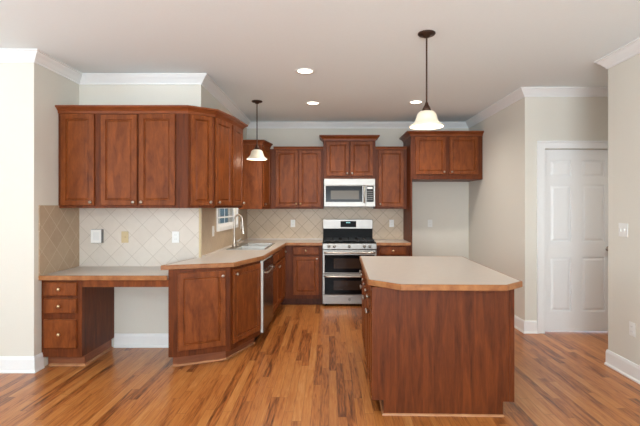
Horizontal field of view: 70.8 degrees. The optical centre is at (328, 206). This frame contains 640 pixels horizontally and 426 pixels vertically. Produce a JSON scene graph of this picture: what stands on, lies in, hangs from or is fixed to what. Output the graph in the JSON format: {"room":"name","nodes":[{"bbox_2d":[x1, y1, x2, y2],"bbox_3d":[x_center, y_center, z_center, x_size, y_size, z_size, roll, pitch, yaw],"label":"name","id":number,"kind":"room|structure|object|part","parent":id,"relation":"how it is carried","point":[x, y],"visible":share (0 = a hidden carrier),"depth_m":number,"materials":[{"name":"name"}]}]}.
{"room":"kitchen","nodes":[
{"label":"kitchen","id":0,"kind":"room"},
{"bbox_2d":[0,63,78,365],"bbox_3d":[-3.835,0.045,4.300,2.570,2.770,0.820,0,0,0],"label":"wall","id":1,"kind":"structure","parent":0,"point":[30,93],"depth_m":3.89,"materials":[{"name":"paint"}]},
{"bbox_2d":[0,352,44,372],"bbox_3d":[-3.763,1.360,3.934,2.472,0.140,0.132,0,0,0],"label":"baseboard","id":2,"kind":"structure","parent":1,"relation":"attached to","point":[8,364],"depth_m":3.88,"materials":[{"name":"white paint"}]},
{"bbox_2d":[39,205,78,275],"bbox_3d":[-2.545,0.294,4.265,0.008,0.618,0.630,0,0,0],"label":"tile backsplash","id":3,"kind":"structure","parent":1,"relation":"attached to","point":[58,227],"depth_m":4.21,"materials":[{"name":"beige tile"}]},
{"bbox_2d":[0,49,607,127],"bbox_3d":[-0.350,-1.294,5.479,9.298,0.092,3.340,0,0,0],"label":"trim","id":4,"kind":"structure","parent":1,"relation":"attached to","point":[36,56],"depth_m":5.02,"materials":[{"name":"white paint"}]},
{"bbox_2d":[79,85,203,346],"bbox_3d":[-1.928,0.045,4.650,1.244,2.770,0.120,0,0,0],"label":"wall","id":5,"kind":"structure","parent":0,"point":[136,309],"depth_m":4.59,"materials":[{"name":"paint"}]},
{"bbox_2d":[58,114,98,207],"bbox_3d":[-2.357,-0.445,4.389,0.384,0.910,0.400,0,0,0],"label":"upper cabinet","id":6,"kind":"object","parent":5,"relation":"attached to","point":[78,134],"visible":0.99,"depth_m":4.22,"materials":[{"name":"brown wood"}]},
{"bbox_2d":[79,208,198,265],"bbox_3d":[-1.938,0.307,4.585,1.223,0.594,0.008,0,0,0],"label":"tile backsplash","id":7,"kind":"structure","parent":5,"relation":"attached to","point":[150,230],"depth_m":4.58,"materials":[{"name":"beige tile"}]},
{"bbox_2d":[91,229,103,242],"bbox_3d":[-2.351,0.296,4.562,0.116,0.140,0.036,0,0,0],"label":"intercom panel","id":8,"kind":"object","parent":7,"relation":"attached to","point":[97,235],"visible":1,"depth_m":4.54,"materials":[{"name":"grey plastic"}]},
{"bbox_2d":[121,231,128,242],"bbox_3d":[-2.076,0.306,4.572,0.072,0.116,0.016,0,0,0],"label":"phone jack plate","id":9,"kind":"object","parent":7,"relation":"attached to","point":[124,234],"visible":1,"depth_m":4.57,"materials":[{"name":"beige plastic"}]},
{"bbox_2d":[172,231,178,242],"bbox_3d":[-1.561,0.306,4.576,0.072,0.116,0.009,0,0,0],"label":"wall outlet","id":10,"kind":"object","parent":7,"relation":"attached to","point":[175,234],"visible":1,"depth_m":4.57,"materials":[{"name":"white plastic"}]},
{"bbox_2d":[114,333,167,347],"bbox_3d":[-1.805,1.360,4.579,0.760,0.140,0.022,0,0,0],"label":"baseboard","id":11,"kind":"structure","parent":5,"relation":"attached to","point":[121,340],"depth_m":4.58,"materials":[{"name":"white paint"}]},
{"bbox_2d":[99,114,187,207],"bbox_3d":[-1.748,-0.445,4.389,0.834,0.910,0.400,0,0,0],"label":"upper cabinet","id":12,"kind":"object","parent":5,"relation":"attached to","point":[143,158],"visible":1,"depth_m":4.22,"materials":[{"name":"brown wood"}]},
{"bbox_3d":[-1.974,-0.442,4.230,0.341,0.853,0.020,0,0,0],"label":"door","id":13,"kind":"part","parent":12,"relation":"part of","materials":[{"name":"brown wood"}]},
{"bbox_2d":[55,105,247,129],"bbox_3d":[-1.575,-0.914,4.490,1.908,0.068,0.808,0,0,-38],"label":"crown molding","id":14,"kind":"structure","parent":12,"relation":"attached to","point":[62,109],"depth_m":4.23,"materials":[{"name":"brown wood"}]},
{"bbox_3d":[-1.615,-0.446,4.230,0.340,0.861,0.020,0,0,0],"label":"door","id":15,"kind":"part","parent":12,"relation":"part of","materials":[{"name":"brown wood"}]},
{"bbox_2d":[199,208,200,257],"bbox_3d":[-1.315,0.263,4.584,0.019,0.502,0.010,0,0,0],"label":"strip","id":16,"kind":"object","parent":5,"relation":"attached to","point":[199,208],"visible":1,"depth_m":4.58,"materials":[{"name":"beige plastic"}]},
{"bbox_2d":[204,88,246,225],"bbox_3d":[-1.366,0.045,5.930,0.120,2.770,2.440,0,0,0],"label":"wall","id":17,"kind":"structure","parent":0,"point":[210,101],"depth_m":5.13,"materials":[{"name":"paint"}]},
{"bbox_2d":[188,114,244,207],"bbox_3d":[-1.142,-0.445,4.705,0.376,0.910,0.930,0,0,0],"label":"upper cabinet","id":18,"kind":"object","parent":17,"relation":"attached to","point":[215,145],"visible":1,"depth_m":4.41,"materials":[{"name":"brown wood"}]},
{"bbox_3d":[-1.219,-0.446,4.314,0.215,0.861,0.019,0,0,-38],"label":"door","id":19,"kind":"part","parent":18,"relation":"part of","materials":[{"name":"brown wood"}]},
{"bbox_3d":[-1.073,-0.446,4.588,0.019,0.861,0.349,0,0,13],"label":"door","id":20,"kind":"part","parent":18,"relation":"part of","materials":[{"name":"brown wood"}]},
{"bbox_3d":[-1.010,-0.446,4.974,0.019,0.861,0.352,0,0,6],"label":"door","id":21,"kind":"part","parent":18,"relation":"part of","materials":[{"name":"brown wood"}]},
{"bbox_2d":[201,208,246,256],"bbox_3d":[-1.301,0.262,5.864,0.008,0.503,2.549,0,0,0],"label":"tile backsplash","id":22,"kind":"structure","parent":17,"relation":"attached to","point":[221,239],"depth_m":5.10,"materials":[{"name":"beige tile"}]},
{"bbox_2d":[219,208,234,225],"bbox_3d":[-1.343,-0.190,5.790,0.035,0.860,1.100,0,0,0],"label":"window","id":23,"kind":"structure","parent":17,"relation":"in","point":[226,215],"depth_m":5.90,"materials":[{"name":"glass"}]},
{"bbox_2d":[216,208,237,231],"bbox_3d":[-1.300,-0.193,5.790,0.049,0.955,1.200,0,0,0],"label":"trim","id":24,"kind":"structure","parent":17,"relation":"attached to","point":[223,227],"depth_m":5.44,"materials":[{"name":"white paint"}]},
{"bbox_2d":[238,140,272,208],"bbox_3d":[-1.073,-0.462,6.757,0.445,0.984,0.764,0,0,0],"label":"upper cabinet","id":25,"kind":"object","parent":17,"relation":"attached to","point":[256,174],"depth_m":6.42,"materials":[{"name":"brown wood"}]},
{"bbox_3d":[-0.915,-0.433,6.619,0.019,0.866,0.344,0,0,9],"label":"door","id":26,"kind":"part","parent":25,"relation":"part of","materials":[{"name":"brown wood"}]},
{"bbox_2d":[0,0,639,121],"bbox_3d":[-0.360,-1.390,2.140,9.520,0.100,10.520,0,0,0],"label":"ceiling","id":27,"kind":"structure","parent":0,"point":[367,58],"depth_m":3.71,"materials":[{"name":"paint"}]},
{"bbox_2d":[247,100,266,160],"bbox_3d":[-0.910,-0.970,5.690,0.262,0.740,0.262,0,0,0],"label":"pendant light","id":28,"kind":"object","parent":27,"relation":"hanging from","point":[256,154],"visible":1,"depth_m":5.65,"materials":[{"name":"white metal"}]},
{"bbox_3d":[-0.910,-0.662,5.690,0.262,0.124,0.262,0,0,0],"label":"lamp shade","id":29,"kind":"part","parent":28,"relation":"part of","materials":[{"name":"white glass"}]},
{"bbox_3d":[-0.910,-1.046,5.690,0.013,0.516,0.013,0,0,0],"label":"rod","id":30,"kind":"part","parent":28,"relation":"part of","materials":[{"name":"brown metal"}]},
{"bbox_2d":[295,68,314,74],"bbox_3d":[-0.236,-1.336,4.434,0.190,0.008,0.190,0,0,0],"label":"recessed light","id":31,"kind":"object","parent":27,"relation":"in","point":[305,71],"visible":1,"depth_m":4.44,"materials":[{"name":"white plastic"}]},
{"bbox_2d":[306,101,319,104],"bbox_3d":[-0.206,-1.336,5.800,0.190,0.008,0.190,0,0,0],"label":"recessed light","id":32,"kind":"object","parent":27,"relation":"in","point":[310,102],"visible":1,"depth_m":5.82,"materials":[{"name":"white plastic"}]},
{"bbox_2d":[409,100,423,103],"bbox_3d":[1.110,-1.336,5.740,0.190,0.008,0.190,0,0,0],"label":"recessed light","id":33,"kind":"object","parent":27,"relation":"in","point":[413,101],"visible":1,"depth_m":5.75,"materials":[{"name":"white plastic"}]},
{"bbox_2d":[409,30,443,129],"bbox_3d":[0.752,-0.977,3.466,0.262,0.724,0.262,0,0,0],"label":"pendant light","id":34,"kind":"object","parent":27,"relation":"hanging from","point":[426,119],"visible":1,"depth_m":3.44,"materials":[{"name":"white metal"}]},
{"bbox_3d":[0.752,-0.677,3.466,0.262,0.124,0.262,0,0,0],"label":"lamp shade","id":35,"kind":"part","parent":34,"relation":"part of","materials":[{"name":"white glass"}]},
{"bbox_3d":[0.752,-1.054,3.466,0.013,0.501,0.013,0,0,0],"label":"rod","id":36,"kind":"part","parent":34,"relation":"part of","materials":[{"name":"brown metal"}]},
{"bbox_2d":[0,297,639,425],"bbox_3d":[-0.360,1.480,2.140,9.520,0.100,10.520,0,0,0],"label":"floor","id":37,"kind":"structure","parent":0,"point":[308,367],"depth_m":3.53,"materials":[{"name":"brown wood"}]},
{"bbox_2d":[42,280,113,365],"bbox_3d":[-2.369,1.036,4.264,0.360,0.786,0.650,0,0,0],"label":"base cabinet","id":38,"kind":"object","parent":37,"relation":"on","point":[78,321],"visible":1,"depth_m":3.99,"materials":[{"name":"brown wood"}]},
{"bbox_3d":[-2.377,1.123,3.980,0.290,0.255,0.020,0,0,0],"label":"drawer","id":39,"kind":"part","parent":38,"relation":"part of","materials":[{"name":"brown wood"}]},
{"bbox_3d":[-2.377,0.875,3.980,0.290,0.130,0.020,0,0,0],"label":"drawer","id":40,"kind":"part","parent":38,"relation":"part of","materials":[{"name":"brown wood"}]},
{"bbox_3d":[-2.377,0.725,3.980,0.290,0.120,0.020,0,0,0],"label":"drawer","id":41,"kind":"part","parent":38,"relation":"part of","materials":[{"name":"brown wood"}]},
{"bbox_3d":[-2.354,1.421,4.302,0.332,0.017,0.516,0,0,0],"label":"shoe moulding","id":42,"kind":"part","parent":38,"relation":"part of","materials":[{"name":"brown wood"}]},
{"bbox_2d":[38,266,167,286],"bbox_3d":[-1.986,0.656,4.264,1.126,0.107,0.633,0,0,0],"label":"countertop","id":43,"kind":"structure","parent":38,"relation":"on","point":[91,276],"depth_m":3.99,"materials":[{"name":"beige laminate"}]},
{"bbox_2d":[168,261,260,365],"bbox_3d":[-1.064,0.993,4.345,0.712,0.872,0.759,0,0,0],"label":"base cabinet","id":44,"kind":"object","parent":37,"relation":"on","point":[214,314],"visible":0.98,"depth_m":4.09,"materials":[{"name":"brown wood"}]},
{"bbox_3d":[-1.144,0.930,4.058,0.420,0.690,0.019,0,0,-24],"label":"door","id":45,"kind":"part","parent":44,"relation":"part of","materials":[{"name":"brown wood"}]},
{"bbox_3d":[-1.095,1.423,4.381,0.645,0.012,0.686,0,0,0],"label":"shoe moulding","id":46,"kind":"part","parent":44,"relation":"part of","materials":[{"name":"brown wood"}]},
{"bbox_3d":[-0.804,0.930,4.439,0.019,0.690,0.510,0,0,20],"label":"door","id":47,"kind":"part","parent":44,"relation":"part of","materials":[{"name":"brown wood"}]},
{"bbox_2d":[254,255,274,341],"bbox_3d":[-0.941,0.995,5.010,0.629,0.866,0.610,0,0,0],"label":"dishwasher","id":48,"kind":"object","parent":37,"relation":"on","point":[267,266],"visible":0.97,"depth_m":4.88,"materials":[{"name":"grey metal"}]},
{"bbox_3d":[-0.691,0.940,5.009,0.027,0.750,0.603,0,0,2],"label":"door","id":49,"kind":"part","parent":48,"relation":"part of","materials":[{"name":"metal"}]},
{"bbox_3d":[-0.675,0.990,5.009,0.004,0.640,0.603,0,0,2],"label":"panel","id":50,"kind":"part","parent":48,"relation":"part of","materials":[{"name":"metal"}]},
{"bbox_3d":[-0.674,0.618,5.009,0.005,0.095,0.603,0,0,2],"label":"control panel","id":51,"kind":"part","parent":48,"relation":"part of","materials":[{"name":"black glass"}]},
{"bbox_2d":[272,247,286,314],"bbox_3d":[-0.947,0.993,6.231,0.695,0.870,1.813,0,0,0],"label":"base cabinet","id":52,"kind":"object","parent":37,"relation":"on","point":[279,256],"visible":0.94,"depth_m":5.82,"materials":[{"name":"brown wood"}]},
{"bbox_2d":[161,238,322,269],"bbox_3d":[-0.771,0.527,5.549,1.239,0.058,3.253,0,0,3],"label":"countertop","id":53,"kind":"structure","parent":52,"relation":"on","point":[220,258],"depth_m":4.78,"materials":[{"name":"beige laminate"}]},
{"bbox_2d":[231,214,244,247],"bbox_3d":[-1.136,0.298,5.640,0.163,0.417,0.260,0,0,0],"label":"faucet","id":54,"kind":"object","parent":53,"relation":"on","point":[243,228],"visible":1,"depth_m":5.63,"materials":[{"name":"silver metal"}]},
{"bbox_3d":[-1.133,0.238,5.640,0.132,0.297,0.025,0,0,0],"label":"spout","id":55,"kind":"part","parent":54,"relation":"part of","materials":[{"name":"silver metal"}]},
{"bbox_2d":[226,243,274,249],"bbox_3d":[-0.998,0.599,5.880,0.475,0.183,0.960,0,0,0],"label":"sink","id":56,"kind":"object","parent":53,"relation":"in","point":[242,246],"visible":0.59,"depth_m":5.86,"materials":[{"name":"metal"}]},
{"bbox_3d":[-0.963,0.601,5.647,0.345,0.179,0.425,0,0,0],"label":"bowl","id":57,"kind":"part","parent":56,"relation":"part of","materials":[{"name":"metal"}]},
{"bbox_3d":[-0.963,0.601,6.112,0.345,0.179,0.425,0,0,0],"label":"bowl","id":58,"kind":"part","parent":56,"relation":"part of","materials":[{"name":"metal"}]},
{"bbox_3d":[-0.673,0.635,5.574,0.019,0.120,0.440,0,0,2],"label":"drawer","id":59,"kind":"part","parent":52,"relation":"part of","materials":[{"name":"brown wood"}]},
{"bbox_3d":[-0.673,0.998,5.574,0.019,0.555,0.440,0,0,2],"label":"door","id":60,"kind":"part","parent":52,"relation":"part of","materials":[{"name":"brown wood"}]},
{"bbox_3d":[-0.654,0.635,6.034,0.019,0.120,0.440,0,0,2],"label":"drawer","id":61,"kind":"part","parent":52,"relation":"part of","materials":[{"name":"brown wood"}]},
{"bbox_3d":[-0.654,0.998,6.034,0.019,0.555,0.440,0,0,2],"label":"door","id":62,"kind":"part","parent":52,"relation":"part of","materials":[{"name":"brown wood"}]},
{"bbox_3d":[-0.641,0.998,6.384,0.019,0.555,0.200,0,0,2],"label":"door","id":63,"kind":"part","parent":52,"relation":"part of","materials":[{"name":"brown wood"}]},
{"bbox_2d":[281,244,322,303],"bbox_3d":[-0.413,0.993,6.809,0.634,0.872,0.659,0,0,0],"label":"base cabinet","id":64,"kind":"object","parent":37,"relation":"on","point":[303,264],"visible":0.99,"depth_m":6.52,"materials":[{"name":"brown wood"}]},
{"bbox_3d":[-0.335,0.633,6.520,0.375,0.120,0.020,0,0,0],"label":"drawer","id":65,"kind":"part","parent":64,"relation":"part of","materials":[{"name":"brown wood"}]},
{"bbox_3d":[-0.335,0.997,6.520,0.375,0.557,0.020,0,0,0],"label":"door","id":66,"kind":"part","parent":64,"relation":"part of","materials":[{"name":"brown wood"}]},
{"bbox_2d":[323,219,376,304],"bbox_3d":[0.295,0.812,6.762,0.775,1.234,0.716,0,0,0],"label":"gas range","id":67,"kind":"object","parent":37,"relation":"on","point":[345,241],"visible":0.91,"depth_m":6.47,"materials":[{"name":"silver metal"}]},
{"bbox_3d":[0.295,1.112,6.484,0.775,0.292,0.029,0,0,0],"label":"oven door","id":68,"kind":"part","parent":67,"relation":"part of","materials":[{"name":"metal"}]},
{"bbox_3d":[0.295,1.330,6.484,0.775,0.130,0.029,0,0,0],"label":"panel","id":69,"kind":"part","parent":67,"relation":"part of","materials":[{"name":"metal"}]},
{"bbox_3d":[0.295,0.993,6.437,0.741,0.027,0.066,0,0,0],"label":"handle","id":70,"kind":"part","parent":67,"relation":"part of","materials":[{"name":"silver metal"}]},
{"bbox_3d":[0.295,1.131,6.468,0.719,0.245,0.002,0,0,0],"label":"glass panel","id":71,"kind":"part","parent":67,"relation":"part of","materials":[{"name":"black glass"}]},
{"bbox_3d":[0.295,0.788,6.484,0.775,0.340,0.029,0,0,0],"label":"oven door","id":72,"kind":"part","parent":67,"relation":"part of","materials":[{"name":"metal"}]},
{"bbox_3d":[0.295,0.655,6.437,0.741,0.027,0.066,0,0,0],"label":"handle","id":73,"kind":"part","parent":67,"relation":"part of","materials":[{"name":"silver metal"}]},
{"bbox_2d":[323,240,375,242],"bbox_3d":[0.295,0.518,6.765,0.775,0.012,0.570,0,0,0],"label":"cooktop","id":74,"kind":"object","parent":67,"relation":"in","point":[324,241],"depth_m":6.52,"materials":[{"name":"black metal"}]},
{"bbox_3d":[0.295,0.816,6.468,0.719,0.255,0.002,0,0,0],"label":"glass panel","id":75,"kind":"part","parent":67,"relation":"part of","materials":[{"name":"black glass"}]},
{"bbox_3d":[0.295,0.567,6.477,0.775,0.083,0.044,0,0,0],"label":"control panel","id":76,"kind":"part","parent":67,"relation":"part of","materials":[{"name":"metal"}]},
{"bbox_2d":[376,246,409,255],"bbox_3d":[0.932,0.993,6.809,0.492,0.872,0.659,0,0,0],"label":"base cabinet","id":77,"kind":"object","parent":37,"relation":"on","point":[381,250],"visible":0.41,"depth_m":6.51,"materials":[{"name":"brown wood"}]},
{"bbox_2d":[374,239,410,245],"bbox_3d":[0.933,0.536,6.812,0.491,0.041,0.656,0,0,0],"label":"countertop","id":78,"kind":"structure","parent":77,"relation":"on","point":[380,242],"depth_m":6.54,"materials":[{"name":"beige laminate"}]},
{"bbox_3d":[0.929,0.633,6.520,0.385,0.120,0.020,0,0,0],"label":"drawer","id":79,"kind":"part","parent":77,"relation":"part of","materials":[{"name":"brown wood"}]},
{"bbox_2d":[359,268,513,416],"bbox_3d":[0.793,0.993,3.860,1.055,0.873,1.598,0,0,0],"label":"kitchen island","id":80,"kind":"object","parent":37,"relation":"on","point":[428,353],"visible":0.96,"depth_m":3.08,"materials":[{"name":"brown wood"}]},
{"bbox_3d":[0.345,1.028,4.525,0.019,0.575,0.238,0,0,2],"label":"door","id":81,"kind":"part","parent":80,"relation":"part of","materials":[{"name":"brown wood"}]},
{"bbox_3d":[0.337,1.028,4.279,0.019,0.575,0.238,0,0,2],"label":"door","id":82,"kind":"part","parent":80,"relation":"part of","materials":[{"name":"brown wood"}]},
{"bbox_3d":[0.329,1.028,4.011,0.019,0.575,0.238,0,0,2],"label":"door","id":83,"kind":"part","parent":80,"relation":"part of","materials":[{"name":"brown wood"}]},
{"bbox_3d":[0.322,1.028,3.764,0.019,0.575,0.238,0,0,2],"label":"door","id":84,"kind":"part","parent":80,"relation":"part of","materials":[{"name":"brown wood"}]},
{"bbox_3d":[0.314,1.028,3.496,0.019,0.575,0.238,0,0,2],"label":"door","id":85,"kind":"part","parent":80,"relation":"part of","materials":[{"name":"brown wood"}]},
{"bbox_3d":[0.307,1.028,3.250,0.019,0.575,0.238,0,0,2],"label":"door","id":86,"kind":"part","parent":80,"relation":"part of","materials":[{"name":"brown wood"}]},
{"bbox_3d":[0.307,0.647,3.250,0.019,0.145,0.238,0,0,2],"label":"drawer","id":87,"kind":"part","parent":80,"relation":"part of","materials":[{"name":"brown wood"}]},
{"bbox_2d":[360,256,522,290],"bbox_3d":[0.834,0.535,3.852,1.117,0.041,1.760,0,0,0],"label":"island countertop","id":88,"kind":"structure","parent":80,"relation":"on","point":[403,273],"depth_m":3.44,"materials":[{"name":"beige laminate"}]},
{"bbox_3d":[0.780,1.423,3.679,0.830,0.012,1.237,0,0,0],"label":"shoe moulding","id":89,"kind":"part","parent":80,"relation":"part of","materials":[{"name":"brown wood"}]},
{"bbox_2d":[399,131,483,255],"bbox_3d":[1.667,0.170,6.792,1.103,2.519,0.714,0,0,0],"label":"tall cabinet","id":90,"kind":"object","parent":37,"relation":"on","point":[429,158],"depth_m":6.48,"materials":[{"name":"brown wood"}]},
{"bbox_3d":[1.192,0.195,6.824,0.024,2.469,0.649,0,0,0],"label":"panel","id":91,"kind":"part","parent":90,"relation":"part of","materials":[{"name":"brown wood"}]},
{"bbox_3d":[1.465,-0.743,6.490,0.440,0.545,0.020,0,0,0],"label":"door","id":92,"kind":"part","parent":90,"relation":"part of","materials":[{"name":"brown wood"}]},
{"bbox_3d":[1.948,-0.743,6.490,0.415,0.545,0.020,0,0,0],"label":"door","id":93,"kind":"part","parent":90,"relation":"part of","materials":[{"name":"brown wood"}]},
{"bbox_2d":[247,128,468,258],"bbox_3d":[0.397,0.045,7.210,3.646,2.770,0.120,0,0,0],"label":"wall","id":94,"kind":"structure","parent":0,"point":[446,204],"depth_m":7.15,"materials":[{"name":"paint"}]},
{"bbox_2d":[270,146,323,208],"bbox_3d":[-0.490,-0.444,6.959,0.807,0.943,0.360,0,0,0],"label":"upper cabinet","id":95,"kind":"object","parent":94,"relation":"attached to","point":[297,181],"depth_m":6.81,"materials":[{"name":"brown wood"}]},
{"bbox_3d":[-0.639,-0.431,6.820,0.340,0.858,0.020,0,0,0],"label":"door","id":96,"kind":"part","parent":95,"relation":"part of","materials":[{"name":"brown wood"}]},
{"bbox_3d":[-0.288,-0.431,6.820,0.338,0.858,0.020,0,0,0],"label":"door","id":97,"kind":"part","parent":95,"relation":"part of","materials":[{"name":"brown wood"}]},
{"bbox_2d":[247,207,402,238],"bbox_3d":[-0.062,0.260,7.145,2.485,0.507,0.008,0,0,0],"label":"tile backsplash","id":98,"kind":"structure","parent":94,"relation":"attached to","point":[261,223],"depth_m":7.14,"materials":[{"name":"beige tile"}]},
{"bbox_2d":[389,220,393,226],"bbox_3d":[0.993,0.260,7.136,0.072,0.116,0.009,0,0,0],"label":"wall outlet","id":99,"kind":"object","parent":98,"relation":"attached to","point":[391,222],"visible":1,"depth_m":7.13,"materials":[{"name":"white plastic"}]},
{"bbox_2d":[319,135,379,178],"bbox_3d":[0.307,-0.751,6.934,0.905,0.652,0.429,0,0,0],"label":"upper cabinet","id":100,"kind":"object","parent":94,"relation":"attached to","point":[342,159],"depth_m":6.76,"materials":[{"name":"brown wood"}]},
{"bbox_3d":[0.130,-0.725,6.770,0.340,0.515,0.020,0,0,0],"label":"door","id":101,"kind":"part","parent":100,"relation":"part of","materials":[{"name":"brown wood"}]},
{"bbox_2d":[324,179,374,206],"bbox_3d":[0.307,-0.212,6.908,0.764,0.421,0.460,0,0,0],"label":"microwave","id":102,"kind":"object","parent":100,"relation":"attached to","point":[337,192],"visible":1,"depth_m":6.72,"materials":[{"name":"silver metal"}]},
{"bbox_3d":[0.225,-0.195,6.718,0.549,0.240,0.002,0,0,0],"label":"glass panel","id":103,"kind":"part","parent":102,"relation":"part of","materials":[{"name":"grey glass"}]},
{"bbox_3d":[0.237,-0.164,6.734,0.624,0.317,0.029,0,0,0],"label":"door","id":104,"kind":"part","parent":102,"relation":"part of","materials":[{"name":"metal"}]},
{"bbox_3d":[0.524,-0.193,6.701,0.024,0.268,0.046,0,0,0],"label":"handle","id":105,"kind":"part","parent":102,"relation":"part of","materials":[{"name":"silver metal"}]},
{"bbox_3d":[0.621,-0.164,6.734,0.138,0.317,0.029,0,0,0],"label":"control panel","id":106,"kind":"part","parent":102,"relation":"part of","materials":[{"name":"metal"}]},
{"bbox_3d":[0.490,-0.725,6.770,0.340,0.515,0.020,0,0,0],"label":"door","id":107,"kind":"part","parent":100,"relation":"part of","materials":[{"name":"brown wood"}]},
{"bbox_2d":[373,146,406,208],"bbox_3d":[0.940,-0.444,6.959,0.477,0.943,0.360,0,0,0],"label":"upper cabinet","id":108,"kind":"object","parent":94,"relation":"attached to","point":[390,164],"depth_m":6.81,"materials":[{"name":"brown wood"}]},
{"bbox_2d":[469,97,543,320],"bbox_3d":[2.330,0.045,6.185,0.220,2.770,2.170,0,0,0],"label":"wall","id":109,"kind":"structure","parent":0,"point":[502,204],"depth_m":5.47,"materials":[{"name":"paint"}]},
{"bbox_2d":[514,315,536,333],"bbox_3d":[1.788,1.360,6.114,1.008,0.140,2.149,0,0,-4],"label":"baseboard","id":110,"kind":"structure","parent":109,"relation":"attached to","point":[526,327],"depth_m":5.09,"materials":[{"name":"white paint"}]},
{"bbox_2d":[537,141,607,333],"bbox_3d":[2.840,0.341,5.087,0.976,2.178,0.026,0,0,0],"label":"door frame","id":111,"kind":"structure","parent":109,"relation":"attached to","point":[541,145],"depth_m":5.08,"materials":[{"name":"white paint"}]},
{"bbox_2d":[544,97,607,149],"bbox_3d":[3.420,0.045,5.160,1.960,2.770,0.120,0,0,0],"label":"wall","id":112,"kind":"structure","parent":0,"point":[565,118],"depth_m":5.10,"materials":[{"name":"paint"}]},
{"bbox_2d":[545,150,607,330],"bbox_3d":[2.840,0.382,5.110,0.794,2.073,0.100,0,0,0],"label":"door","id":113,"kind":"structure","parent":112,"relation":"attached to","point":[576,181],"depth_m":5.13,"materials":[{"name":"white paint"}]},
{"bbox_2d":[608,54,639,365],"bbox_3d":[2.585,0.045,0.475,0.120,2.770,7.190,0,0,0],"label":"wall","id":114,"kind":"structure","parent":0,"point":[624,77],"depth_m":3.85,"materials":[{"name":"paint"}]},
{"bbox_2d":[594,37,639,68],"bbox_3d":[2.585,-1.294,0.580,0.281,0.092,7.140,0,0,0],"label":"trim","id":115,"kind":"structure","parent":114,"relation":"attached to","point":[632,48],"depth_m":3.83,"materials":[{"name":"white paint"}]},
{"bbox_2d":[604,349,639,383],"bbox_3d":[2.585,1.360,0.551,0.165,0.140,7.082,0,0,0],"label":"baseboard","id":116,"kind":"structure","parent":114,"relation":"attached to","point":[618,363],"depth_m":3.84,"materials":[{"name":"white paint"}]},
{"bbox_2d":[619,223,627,236],"bbox_3d":[2.517,0.197,3.857,0.016,0.116,0.118,0,0,0],"label":"light switch","id":117,"kind":"object","parent":114,"relation":"attached to","point":[623,227],"visible":1,"depth_m":3.85,"materials":[{"name":"white plastic"}]},
{"bbox_2d":[629,321,634,336],"bbox_3d":[2.520,1.015,3.742,0.009,0.116,0.072,0,0,0],"label":"wall outlet","id":118,"kind":"object","parent":114,"relation":"attached to","point":[631,324],"visible":1,"depth_m":3.74,"materials":[{"name":"white plastic"}]}
]}

